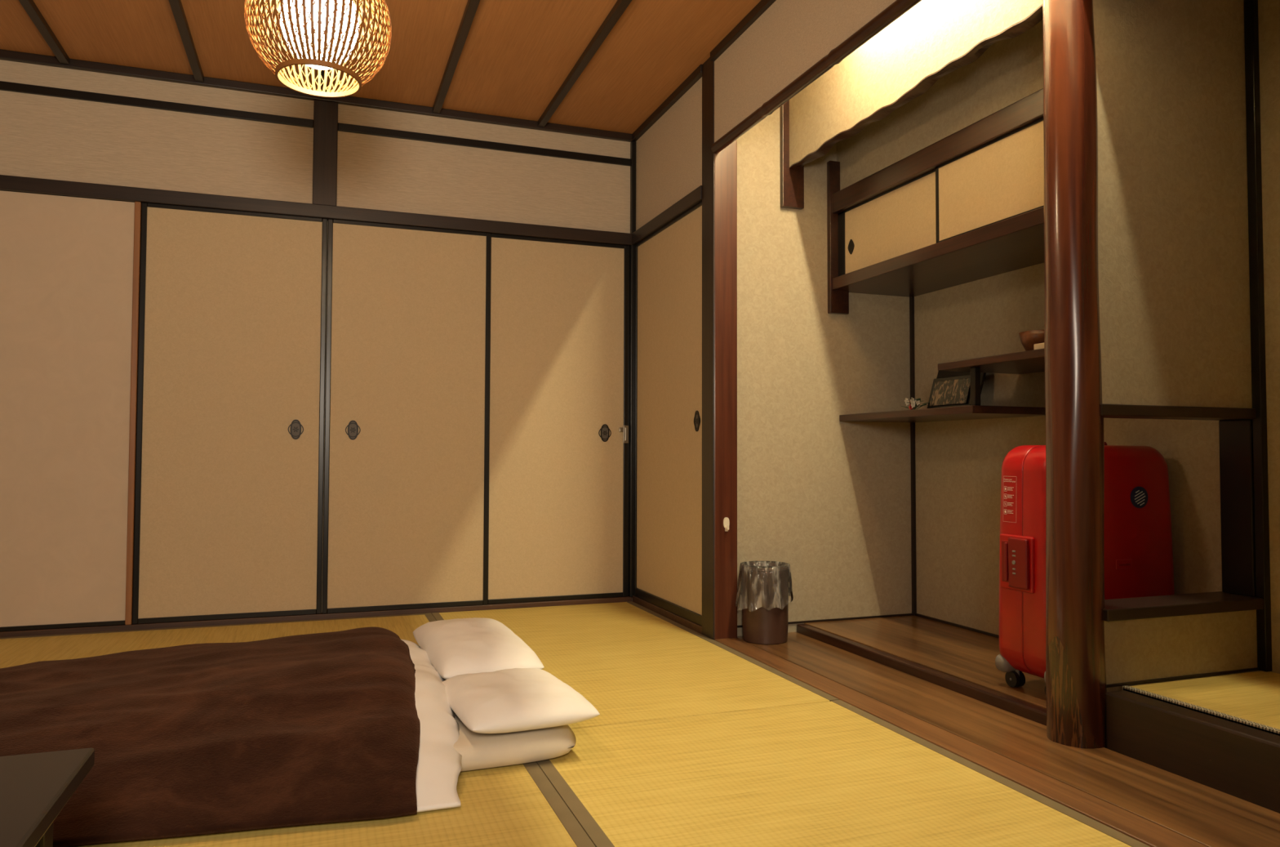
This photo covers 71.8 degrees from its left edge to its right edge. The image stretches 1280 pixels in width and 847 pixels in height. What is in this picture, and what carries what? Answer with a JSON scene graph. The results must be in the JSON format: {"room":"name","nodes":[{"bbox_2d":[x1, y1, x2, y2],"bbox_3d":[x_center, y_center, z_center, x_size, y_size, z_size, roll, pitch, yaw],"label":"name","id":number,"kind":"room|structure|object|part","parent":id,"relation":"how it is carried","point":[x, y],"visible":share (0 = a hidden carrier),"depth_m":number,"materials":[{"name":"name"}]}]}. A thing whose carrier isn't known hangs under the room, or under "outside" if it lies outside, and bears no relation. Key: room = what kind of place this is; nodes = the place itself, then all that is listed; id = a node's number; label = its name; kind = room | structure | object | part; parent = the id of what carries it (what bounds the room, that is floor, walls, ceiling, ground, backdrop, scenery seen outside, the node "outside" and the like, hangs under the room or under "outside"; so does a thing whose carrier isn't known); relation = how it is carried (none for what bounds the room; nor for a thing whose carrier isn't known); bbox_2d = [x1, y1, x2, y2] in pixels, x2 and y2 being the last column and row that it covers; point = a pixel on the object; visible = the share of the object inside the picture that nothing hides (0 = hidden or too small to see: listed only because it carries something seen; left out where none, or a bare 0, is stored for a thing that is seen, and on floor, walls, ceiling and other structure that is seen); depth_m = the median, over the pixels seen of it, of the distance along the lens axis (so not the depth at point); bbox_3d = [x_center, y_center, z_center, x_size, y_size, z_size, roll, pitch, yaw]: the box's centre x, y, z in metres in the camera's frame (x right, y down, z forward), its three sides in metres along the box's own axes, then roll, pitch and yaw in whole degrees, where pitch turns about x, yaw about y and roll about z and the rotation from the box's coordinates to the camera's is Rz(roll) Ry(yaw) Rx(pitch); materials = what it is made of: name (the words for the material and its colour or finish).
{"room":"traditional dwelling","nodes":[
{"label":"traditional dwelling","id":0,"kind":"room"},
{"bbox_2d":[0,59,635,606],"bbox_3d":[-1.285,-0.357,4.092,4.800,2.540,0.128,1,-2,-20],"label":"wall","id":1,"kind":"structure","parent":0,"point":[42,136],"depth_m":3.95,"materials":[{"name":"paint"}]},
{"bbox_2d":[18,0,69,64],"bbox_3d":[-1.466,-1.575,1.158,0.034,0.028,5.288,1,-2,-20],"label":"trim","id":2,"kind":"structure","parent":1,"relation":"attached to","point":[28,6],"depth_m":3.36,"materials":[{"name":"brown wood"}]},
{"bbox_2d":[0,619,124,631],"bbox_3d":[-2.784,0.816,3.443,1.372,0.018,0.030,1,-2,-20],"label":"trim","id":3,"kind":"structure","parent":1,"relation":"attached to","point":[108,622],"depth_m":3.59,"materials":[{"name":"black paint"}]},
{"bbox_2d":[0,190,134,626],"bbox_3d":[-2.785,-0.062,3.484,1.372,1.760,0.037,1,-2,-20],"label":"wall panel","id":4,"kind":"object","parent":1,"relation":"attached to","point":[66,263],"visible":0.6,"depth_m":3.62,"materials":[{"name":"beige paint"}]},
{"bbox_2d":[124,201,141,624],"bbox_3d":[-2.127,-0.049,3.714,0.023,1.770,0.044,1,-2,-20],"label":"trim","id":5,"kind":"structure","parent":1,"relation":"attached to","point":[137,220],"depth_m":3.69,"materials":[{"name":"brown wood"}]},
{"bbox_2d":[0,80,313,128],"bbox_3d":[-2.448,-1.364,3.638,2.073,0.035,0.030,1,-2,-20],"label":"trim","id":6,"kind":"structure","parent":1,"relation":"attached to","point":[4,86],"depth_m":3.76,"materials":[{"name":"black paint"}]},
{"bbox_2d":[168,0,204,82],"bbox_3d":[-0.996,-1.568,1.329,0.034,0.028,5.288,1,-2,-20],"label":"trim","id":7,"kind":"structure","parent":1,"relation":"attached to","point":[176,6],"depth_m":3.42,"materials":[{"name":"brown wood"}]},
{"bbox_2d":[132,202,327,623],"bbox_3d":[-1.766,-0.044,3.844,0.742,1.770,0.026,1,-2,-20],"label":"door","id":8,"kind":"structure","parent":1,"relation":"in","point":[229,451],"depth_m":3.83,"materials":[{"name":"paper"}]},
{"bbox_2d":[291,420,299,437],"bbox_3d":[-1.527,0.026,3.920,0.035,0.076,0.002,1,-2,-20],"label":"door handle","id":9,"kind":"object","parent":8,"relation":"on","point":[295,424],"depth_m":3.92,"materials":[{"name":"grey metal"}]},
{"bbox_2d":[0,174,631,245],"bbox_3d":[-1.732,-0.957,3.886,3.600,0.058,0.057,1,-2,-20],"label":"trim","id":10,"kind":"structure","parent":1,"relation":"attached to","point":[7,183],"depth_m":3.93,"materials":[{"name":"brown wood"}]},
{"bbox_2d":[0,595,631,636],"bbox_3d":[-1.739,0.873,3.827,3.600,0.064,0.049,1,-2,-20],"label":"trim","id":11,"kind":"structure","parent":1,"relation":"attached to","point":[611,599],"depth_m":3.90,"materials":[{"name":"brown wood"}]},
{"bbox_2d":[0,49,633,142],"bbox_3d":[-1.728,-1.478,3.897,3.600,0.035,0.042,1,-2,-20],"label":"trim","id":12,"kind":"structure","parent":1,"relation":"attached to","point":[9,55],"depth_m":3.94,"materials":[{"name":"brown wood"}]},
{"bbox_2d":[319,70,327,98],"bbox_3d":[-0.526,-1.561,1.500,0.034,0.028,5.288,1,-2,-20],"label":"trim","id":13,"kind":"structure","parent":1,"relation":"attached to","point":[322,72],"depth_m":3.79,"materials":[{"name":"brown wood"}]},
{"bbox_2d":[312,99,337,205],"bbox_3d":[-1.427,-1.218,4.006,0.103,0.475,0.046,1,-2,-20],"label":"trim","id":14,"kind":"structure","parent":1,"relation":"attached to","point":[325,113],"depth_m":3.98,"materials":[{"name":"brown wood"}]},
{"bbox_2d":[321,218,490,613],"bbox_3d":[-1.068,-0.033,4.095,0.738,1.770,0.026,1,-2,-20],"label":"door","id":15,"kind":"structure","parent":1,"relation":"in","point":[406,501],"depth_m":4.08,"materials":[{"name":"paper"}]},
{"bbox_2d":[348,421,356,438],"bbox_3d":[-1.300,0.030,4.001,0.035,0.076,0.002,1,-2,-20],"label":"door handle","id":16,"kind":"object","parent":15,"relation":"on","point":[352,424],"depth_m":4.00,"materials":[{"name":"grey metal"}]},
{"bbox_2d":[432,0,479,113],"bbox_3d":[-0.054,-1.553,1.671,0.034,0.028,5.288,1,-2,-20],"label":"trim","id":17,"kind":"structure","parent":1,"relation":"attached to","point":[472,6],"depth_m":3.52,"materials":[{"name":"brown wood"}]},
{"bbox_2d":[337,123,631,166],"bbox_3d":[-0.708,-1.337,4.270,1.424,0.035,0.030,1,-2,-20],"label":"trim","id":18,"kind":"structure","parent":1,"relation":"attached to","point":[344,127],"depth_m":4.23,"materials":[{"name":"black paint"}]},
{"bbox_2d":[487,233,630,604],"bbox_3d":[-0.388,-0.023,4.343,0.710,1.770,0.044,1,-2,-20],"label":"door","id":19,"kind":"structure","parent":1,"relation":"in","point":[559,412],"depth_m":4.34,"materials":[{"name":"paper"}]},
{"bbox_2d":[601,425,608,439],"bbox_3d":[-0.175,0.048,4.420,0.035,0.076,0.002,1,-2,-20],"label":"door handle","id":20,"kind":"object","parent":19,"relation":"on","point":[604,428],"depth_m":4.42,"materials":[{"name":"grey metal"}]},
{"bbox_2d":[537,0,631,127],"bbox_3d":[0.418,-1.546,1.843,0.034,0.028,5.288,1,-2,-20],"label":"trim","id":21,"kind":"structure","parent":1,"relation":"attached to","point":[620,6],"depth_m":3.58,"materials":[{"name":"brown wood"}]},
{"bbox_2d":[632,595,702,633],"bbox_3d":[0.130,0.881,4.020,0.045,0.072,0.866,1,-2,-20],"label":"trim","id":22,"kind":"structure","parent":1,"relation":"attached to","point":[698,628],"depth_m":3.96,"materials":[{"name":"brown wood"}]},
{"bbox_2d":[633,200,702,625],"bbox_3d":[0.129,-0.035,4.045,0.026,1.762,0.858,1,-2,-20],"label":"door","id":23,"kind":"structure","parent":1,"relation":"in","point":[668,531],"depth_m":4.02,"materials":[{"name":"paper"}]},
{"bbox_2d":[695,412,697,429],"bbox_3d":[0.241,-0.010,3.719,0.002,0.076,0.035,1,-2,-20],"label":"door handle","id":24,"kind":"object","parent":23,"relation":"on","point":[696,413],"depth_m":3.72,"materials":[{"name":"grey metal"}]},
{"bbox_2d":[0,0,760,133],"bbox_3d":[-0.827,-1.588,1.419,3.800,0.020,5.540,1,-2,-20],"label":"ceiling","id":25,"kind":"structure","parent":0,"point":[516,55],"depth_m":3.53,"materials":[{"name":"brown wood"}]},
{"bbox_2d":[244,0,391,97],"bbox_3d":[-0.797,-1.200,2.210,0.344,0.701,0.344,0,-2,-8],"label":"pendant lamp","id":26,"kind":"object","parent":25,"relation":"hanging from","point":[321,35],"visible":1,"depth_m":2.13,"materials":[{"name":"beige wicker"}]},
{"bbox_3d":[-0.798,-1.000,2.203,0.186,0.228,0.186,1,-2,-20],"label":"lamp globe","id":27,"kind":"part","parent":26,"relation":"part of","materials":[{"name":"white"}]},
{"bbox_2d":[635,0,896,230],"bbox_3d":[0.892,-1.298,2.014,0.045,0.510,5.300,1,-2,-20],"label":"wall","id":28,"kind":"structure","parent":0,"point":[790,37],"depth_m":3.35,"materials":[{"name":"paint"}]},
{"bbox_2d":[628,141,635,596],"bbox_3d":[-0.040,-0.284,4.471,0.024,2.303,0.042,1,-2,-20],"label":"trim","id":29,"kind":"structure","parent":28,"relation":"attached to","point":[633,144],"depth_m":4.45,"materials":[{"name":"black paint"}]},
{"bbox_2d":[631,64,702,141],"bbox_3d":[0.126,-1.466,4.092,0.042,0.035,0.858,1,-2,-20],"label":"trim","id":30,"kind":"structure","parent":28,"relation":"attached to","point":[696,75],"depth_m":4.03,"materials":[{"name":"brown wood"}]},
{"bbox_2d":[710,139,737,639],"bbox_3d":[0.327,-0.298,3.611,0.103,2.402,0.110,1,-2,-20],"label":"wooden post","id":31,"kind":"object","parent":28,"relation":"attached to","point":[726,161],"depth_m":3.55,"materials":[{"name":"brown wood"}]},
{"bbox_2d":[723,516,729,531],"bbox_3d":[0.348,0.403,3.526,0.026,0.056,0.020,1,-2,-20],"label":"wall hook","id":32,"kind":"object","parent":31,"relation":"attached to","point":[726,521],"visible":1,"depth_m":3.53,"materials":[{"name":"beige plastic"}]},
{"bbox_3d":[0.348,0.417,3.526,0.012,0.027,0.020,1,-2,-20],"label":"hook arm","id":33,"kind":"part","parent":32,"relation":"part of","materials":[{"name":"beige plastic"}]},
{"bbox_2d":[710,0,776,61],"bbox_3d":[1.044,-1.551,1.555,0.050,0.035,4.320,1,-2,-20],"label":"trim","id":34,"kind":"structure","parent":28,"relation":"attached to","point":[762,6],"depth_m":3.32,"materials":[{"name":"brown wood"}]},
{"bbox_2d":[711,0,922,153],"bbox_3d":[1.037,-1.176,1.556,0.047,0.047,4.280,1,-2,-20],"label":"trim","id":35,"kind":"structure","parent":28,"relation":"attached to","point":[898,8],"depth_m":2.79,"materials":[{"name":"brown wood"}]},
{"bbox_2d":[737,107,914,635],"bbox_3d":[0.813,-0.361,3.811,0.950,2.540,0.070,1,-2,-20],"label":"wall","id":36,"kind":"structure","parent":0,"point":[827,497],"depth_m":3.73,"materials":[{"name":"paint"}]},
{"bbox_2d":[737,613,913,626],"bbox_3d":[0.796,0.828,3.725,0.855,0.008,0.006,1,-2,-20],"label":"trim","id":37,"kind":"structure","parent":36,"relation":"attached to","point":[902,614],"depth_m":3.75,"materials":[{"name":"black wood"}]},
{"bbox_2d":[714,637,1207,846],"bbox_3d":[1.077,0.810,1.489,0.095,0.046,4.320,1,-2,-20],"label":"trim","id":38,"kind":"structure","parent":36,"relation":"attached to","point":[1149,833],"depth_m":2.12,"materials":[{"name":"brown wood"}]},
{"bbox_2d":[737,631,1279,846],"bbox_3d":[1.260,0.816,1.576,0.286,0.042,4.360,1,-2,-20],"label":"wooden floor","id":39,"kind":"structure","parent":36,"relation":"attached to","point":[1210,816],"depth_m":2.15,"materials":[{"name":"brown wood"}]},
{"bbox_2d":[735,560,793,644],"bbox_3d":[0.493,0.707,3.499,0.240,0.302,0.220,1,-2,-20],"label":"waste bin","id":40,"kind":"object","parent":39,"relation":"on","point":[764,585],"visible":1,"depth_m":3.44,"materials":[{"name":"brown"}]},
{"bbox_2d":[779,0,1042,209],"bbox_3d":[1.057,-1.308,2.585,0.102,0.729,2.460,1,-2,-20],"label":"valance","id":41,"kind":"object","parent":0,"point":[934,39],"visible":0.88,"depth_m":3.05,"materials":[{"name":"paper"}]},
{"bbox_2d":[914,0,1279,673],"bbox_3d":[1.985,-0.423,1.881,0.067,2.540,4.360,1,-2,-20],"label":"wall","id":42,"kind":"structure","parent":0,"point":[958,463],"depth_m":3.38,"materials":[{"name":"paint"}]},
{"bbox_2d":[909,296,916,613],"bbox_3d":[1.202,0.134,3.891,0.015,1.400,0.015,1,-2,-20],"label":"trim","id":43,"kind":"structure","parent":42,"relation":"attached to","point":[911,298],"depth_m":3.88,"materials":[{"name":"black wood"}]},
{"bbox_2d":[804,614,1046,708],"bbox_3d":[1.189,0.851,3.110,0.553,0.077,1.428,1,-2,-20],"label":"platform","id":44,"kind":"object","parent":42,"relation":"attached to","point":[967,655],"depth_m":3.24,"materials":[{"name":"brown wood"}]},
{"bbox_2d":[995,441,1174,693],"bbox_3d":[1.346,0.426,2.687,0.518,0.743,0.248,1,-2,-20],"label":"suitcase","id":45,"kind":"object","parent":44,"relation":"on","point":[1139,550],"visible":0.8,"depth_m":2.61,"materials":[{"name":"red plastic"}]},
{"bbox_3d":[1.123,0.413,2.624,0.021,0.163,0.133,1,-2,-20],"label":"handle plate","id":46,"kind":"part","parent":45,"relation":"part of","materials":[{"name":"red plastic"}]},
{"bbox_3d":[1.357,0.410,2.691,0.489,0.680,0.008,1,-2,-20],"label":"closing frame","id":47,"kind":"part","parent":45,"relation":"part of","materials":[{"name":"red plastic"}]},
{"bbox_3d":[1.414,0.412,2.588,0.062,0.028,0.010,1,-2,-20],"label":"plate","id":48,"kind":"part","parent":45,"relation":"part of","materials":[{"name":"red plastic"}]},
{"bbox_2d":[1134,489,1145,505],"bbox_3d":[1.480,0.220,2.618,0.043,0.046,0.004,1,-2,-20],"label":"print","id":49,"kind":"object","parent":45,"relation":"attached to","point":[1140,495],"depth_m":2.62},
{"bbox_2d":[826,19,1044,314],"bbox_3d":[1.250,-1.069,3.196,0.435,1.163,1.428,1,-2,-20],"label":"upper cabinet","id":50,"kind":"object","parent":42,"relation":"attached to","point":[946,189],"visible":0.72,"depth_m":3.15,"materials":[{"name":"brown wood"}]},
{"bbox_3d":[0.848,-0.795,3.787,0.092,0.653,0.026,1,-2,-20],"label":"cabinet post","id":51,"kind":"part","parent":50,"relation":"part of","materials":[{"name":"brown wood"}]},
{"bbox_3d":[0.879,-0.735,3.681,0.003,0.064,0.044,1,-2,-20],"label":"door pull","id":52,"kind":"part","parent":50,"relation":"part of","materials":[{"name":"brown metal"}]},
{"bbox_3d":[0.962,-0.766,3.465,0.011,0.279,0.656,1,-2,-20],"label":"door frame","id":53,"kind":"part","parent":50,"relation":"part of","materials":[{"name":"black paint"}]},
{"bbox_3d":[0.963,-0.767,3.465,0.007,0.270,0.636,1,-2,-20],"label":"door panel","id":54,"kind":"part","parent":50,"relation":"part of","materials":[{"name":"paper"}]},
{"bbox_3d":[1.083,-0.958,3.132,0.060,0.082,1.428,1,-2,-20],"label":"cabinet rail","id":55,"kind":"part","parent":50,"relation":"part of","materials":[{"name":"brown wood"}]},
{"bbox_3d":[1.190,-0.788,2.805,0.011,0.279,0.752,1,-2,-20],"label":"door frame","id":56,"kind":"part","parent":50,"relation":"part of","materials":[{"name":"black paint"}]},
{"bbox_3d":[1.190,-0.789,2.806,0.007,0.270,0.732,1,-2,-20],"label":"door panel","id":57,"kind":"part","parent":50,"relation":"part of","materials":[{"name":"paper"}]},
{"bbox_2d":[839,348,1044,422],"bbox_3d":[1.273,-0.122,3.173,0.379,0.186,1.428,1,-2,-20],"label":"shelf","id":58,"kind":"object","parent":42,"relation":"attached to","point":[1028,361],"visible":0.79,"depth_m":3.10,"materials":[{"name":"brown wood"}]},
{"bbox_2d":[901,397,929,409],"bbox_3d":[1.071,-0.076,3.448,0.069,0.054,0.124,1,-2,-20],"label":"artificial flowers","id":59,"kind":"object","parent":58,"relation":"on","point":[914,403],"visible":0.96,"depth_m":3.43,"materials":[{"name":"white fabric"}]},
{"bbox_3d":[1.169,-0.033,3.456,0.379,0.027,0.820,1,-2,-20],"label":"shelf","id":60,"kind":"part","parent":58,"relation":"part of","materials":[{"name":"brown wood"}]},
{"bbox_2d":[927,374,970,408],"bbox_3d":[1.166,-0.115,3.304,0.050,0.123,0.240,1,-2,-20],"label":"picture frame","id":61,"kind":"object","parent":58,"relation":"on","point":[953,391],"visible":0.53,"depth_m":3.29,"materials":[{"name":"black paint"}]},
{"bbox_2d":[936,370,986,394],"bbox_3d":[1.268,-0.148,3.538,0.087,0.208,0.280,1,-2,-20],"label":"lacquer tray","id":62,"kind":"object","parent":58,"relation":"on","point":[941,374],"visible":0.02,"depth_m":3.56,"materials":[{"name":"black wood"}]},
{"bbox_3d":[1.383,-0.212,2.876,0.379,0.026,0.788,1,-2,-20],"label":"shelf","id":63,"kind":"part","parent":58,"relation":"part of","materials":[{"name":"brown wood"}]},
{"bbox_2d":[1018,328,1044,351],"bbox_3d":[1.357,-0.264,2.968,0.156,0.084,0.156,1,-2,-20],"label":"bowl","id":64,"kind":"object","parent":58,"relation":"on","point":[1028,338],"visible":0.27,"depth_m":2.93,"materials":[{"name":"brown wood"}]},
{"bbox_2d":[1033,342,1044,349],"bbox_3d":[1.258,-0.240,2.756,0.030,0.020,0.050,1,-2,-20],"label":"box","id":65,"kind":"object","parent":58,"relation":"on","point":[1041,345],"visible":0.39,"depth_m":2.75,"materials":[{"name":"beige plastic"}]},
{"bbox_2d":[914,613,999,637],"bbox_3d":[1.445,0.811,3.204,0.008,0.010,1.410,1,-2,-20],"label":"trim","id":66,"kind":"structure","parent":42,"relation":"attached to","point":[915,614],"depth_m":3.60,"materials":[{"name":"black wood"}]},
{"bbox_2d":[1218,418,1256,596],"bbox_3d":[1.699,0.236,2.505,0.027,0.493,0.093,1,-2,-20],"label":"trim","id":67,"kind":"structure","parent":42,"relation":"attached to","point":[1235,436],"depth_m":2.50,"materials":[{"name":"black paint"}]},
{"bbox_2d":[1093,0,1259,691],"bbox_3d":[1.438,-0.426,2.433,0.583,2.500,0.095,1,-2,-20],"label":"wall","id":68,"kind":"structure","parent":0,"point":[1173,240],"depth_m":2.38,"materials":[{"name":"paint"}]},
{"bbox_2d":[796,623,1046,724],"bbox_3d":[0.916,0.847,2.994,0.038,0.074,1.460,1,-2,-20],"label":"trim","id":69,"kind":"structure","parent":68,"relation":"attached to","point":[1017,706],"depth_m":2.85,"materials":[{"name":"brown wood"}]},
{"bbox_2d":[1042,0,1106,747],"bbox_3d":[1.139,-0.410,2.335,0.147,2.540,0.146,1,-2,-20],"label":"pillar","id":70,"kind":"structure","parent":68,"relation":"attached to","point":[1076,689],"depth_m":2.27,"materials":[{"name":"brown wood"}]},
{"bbox_2d":[1100,403,1256,420],"bbox_3d":[1.438,-0.029,2.417,0.583,0.030,0.115,1,-2,-20],"label":"trim","id":71,"kind":"structure","parent":68,"relation":"attached to","point":[1108,411],"depth_m":2.36,"materials":[{"name":"brown wood"}]},
{"bbox_2d":[1106,666,1257,687],"bbox_3d":[1.447,0.673,2.347,0.552,0.007,0.005,1,-2,-20],"label":"trim","id":72,"kind":"structure","parent":68,"relation":"attached to","point":[1253,668],"depth_m":2.34,"materials":[{"name":"black wood"}]},
{"bbox_2d":[1102,591,1263,621],"bbox_3d":[1.437,0.493,2.397,0.583,0.030,0.130,1,-2,-20],"label":"trim","id":73,"kind":"structure","parent":68,"relation":"on","point":[1181,604],"depth_m":2.36,"materials":[{"name":"brown wood"}]},
{"bbox_2d":[1105,689,1279,813],"bbox_3d":[1.686,0.724,0.916,0.065,0.182,2.822,1,-2,-20],"label":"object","id":74,"kind":"structure","parent":68,"relation":"attached to","point":[1241,761],"depth_m":2.00,"materials":[{"name":"brown wood"}]},
{"bbox_2d":[1243,0,1271,671],"bbox_3d":[1.727,-0.496,2.475,0.028,2.355,0.027,1,-2,-20],"label":"trim","id":75,"kind":"structure","parent":68,"relation":"attached to","point":[1252,101],"depth_m":2.46,"materials":[{"name":"black paint"}]},
{"bbox_3d":[-0.317,0.859,1.523,4.700,0.058,5.540,1,-2,-20],"label":"floor","id":76,"kind":"structure","parent":0,"visible":0},
{"bbox_2d":[0,612,436,667],"bbox_3d":[-1.690,0.865,3.318,1.883,0.041,0.934,1,-2,-20],"label":"mat","id":77,"kind":"object","parent":76,"relation":"on","point":[15,650],"visible":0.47,"depth_m":3.54,"materials":[{"name":"wicker"}]},
{"bbox_2d":[62,760,595,846],"bbox_3d":[-0.447,0.799,1.276,0.943,0.041,1.874,1,-2,-20],"label":"mat","id":78,"kind":"object","parent":76,"relation":"on","point":[513,805],"visible":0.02,"depth_m":1.74,"materials":[{"name":"wicker"}]},
{"bbox_2d":[431,600,839,728],"bbox_3d":[-0.182,0.871,3.368,0.982,0.041,1.869,1,-2,-20],"label":"mat","id":79,"kind":"object","parent":76,"relation":"on","point":[633,662],"visible":0.53,"depth_m":3.08,"materials":[{"name":"wicker"}]},
{"bbox_2d":[535,699,1151,846],"bbox_3d":[0.460,0.813,1.605,0.982,0.041,1.874,1,-2,-20],"label":"mat","id":80,"kind":"object","parent":76,"relation":"on","point":[834,772],"visible":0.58,"depth_m":1.94,"materials":[{"name":"wicker"}]},
{"bbox_3d":[-1.369,0.836,2.437,1.883,0.041,0.929,1,-2,-20],"label":"mat","id":81,"kind":"object","parent":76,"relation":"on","visible":0},
{"bbox_2d":[444,678,576,770],"bbox_3d":[-1.367,0.775,2.206,2.284,0.065,1.022,1,-2,-20],"label":"mattress","id":82,"kind":"object","parent":81,"relation":"on","point":[478,750],"visible":0.04,"depth_m":2.08,"materials":[{"name":"white fabric"}]},
{"bbox_2d":[401,639,462,812],"bbox_3d":[-1.494,0.725,2.087,2.069,0.150,1.248,1,-2,-20],"label":"sheet","id":83,"kind":"object","parent":82,"relation":"on","point":[439,766],"visible":0.08,"depth_m":2.03,"materials":[{"name":"white fabric"}]},
{"bbox_2d":[0,626,420,846],"bbox_3d":[-1.547,0.705,2.073,2.001,0.176,1.306,1,-2,-20],"label":"blanket","id":84,"kind":"object","parent":83,"relation":"on","point":[193,739],"visible":0.98,"depth_m":1.96,"materials":[{"name":"brown fabric"}]},
{"bbox_2d":[413,617,544,679],"bbox_3d":[-0.520,0.693,2.763,0.296,0.126,0.572,1,-2,-23],"label":"pillow","id":85,"kind":"object","parent":82,"relation":"on","point":[456,646],"visible":0.84,"depth_m":2.59,"materials":[{"name":"white fabric"}]},
{"bbox_2d":[441,667,599,733],"bbox_3d":[-0.328,0.705,2.285,0.320,0.088,0.444,1,-2,-24],"label":"pillow","id":86,"kind":"object","parent":82,"relation":"on","point":[513,699],"visible":0.9,"depth_m":2.15,"materials":[{"name":"white fabric"}]},
{"bbox_3d":[-1.332,0.785,0.954,0.938,0.041,1.874,1,-2,-20],"label":"mat","id":87,"kind":"object","parent":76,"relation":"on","visible":0},
{"bbox_2d":[0,746,94,846],"bbox_3d":[-1.135,0.612,0.844,0.930,0.299,0.648,1,-2,-20],"label":"table","id":88,"kind":"object","parent":87,"relation":"on","point":[35,787],"visible":1,"depth_m":1.16,"materials":[{"name":"brown wood"}]},
{"bbox_3d":[-0.847,0.662,1.220,0.050,0.226,0.050,1,-2,-20],"label":"leg","id":89,"kind":"part","parent":88,"relation":"part of","materials":[{"name":"brown wood"}]},
{"bbox_3d":[1.962,0.746,1.024,0.527,0.146,2.837,1,-2,-20],"label":"platform","id":90,"kind":"object","parent":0,"visible":0},
{"bbox_2d":[1121,670,1279,735],"bbox_3d":[1.809,0.666,1.447,0.524,0.042,1.926,1,-2,-20],"label":"mat","id":91,"kind":"object","parent":90,"relation":"on","point":[1250,699],"visible":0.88,"depth_m":2.18,"materials":[{"name":"yellow wicker"}]},
{"bbox_3d":[0.172,-0.283,4.100,0.055,2.400,0.915,1,-2,-20],"label":"wall","id":92,"kind":"structure","parent":0,"visible":0},
{"bbox_2d":[631,185,702,244],"bbox_3d":[0.131,-0.945,4.077,0.057,0.058,0.858,1,-2,-20],"label":"trim","id":93,"kind":"structure","parent":92,"relation":"attached to","point":[694,197],"depth_m":4.00,"materials":[{"name":"brown wood"}]},
{"bbox_2d":[702,57,714,639],"bbox_3d":[0.304,-0.320,3.607,0.064,2.359,0.114,1,-2,-20],"label":"trim","id":94,"kind":"structure","parent":92,"relation":"attached to","point":[708,67],"depth_m":3.59,"materials":[{"name":"brown wood"}]}
]}

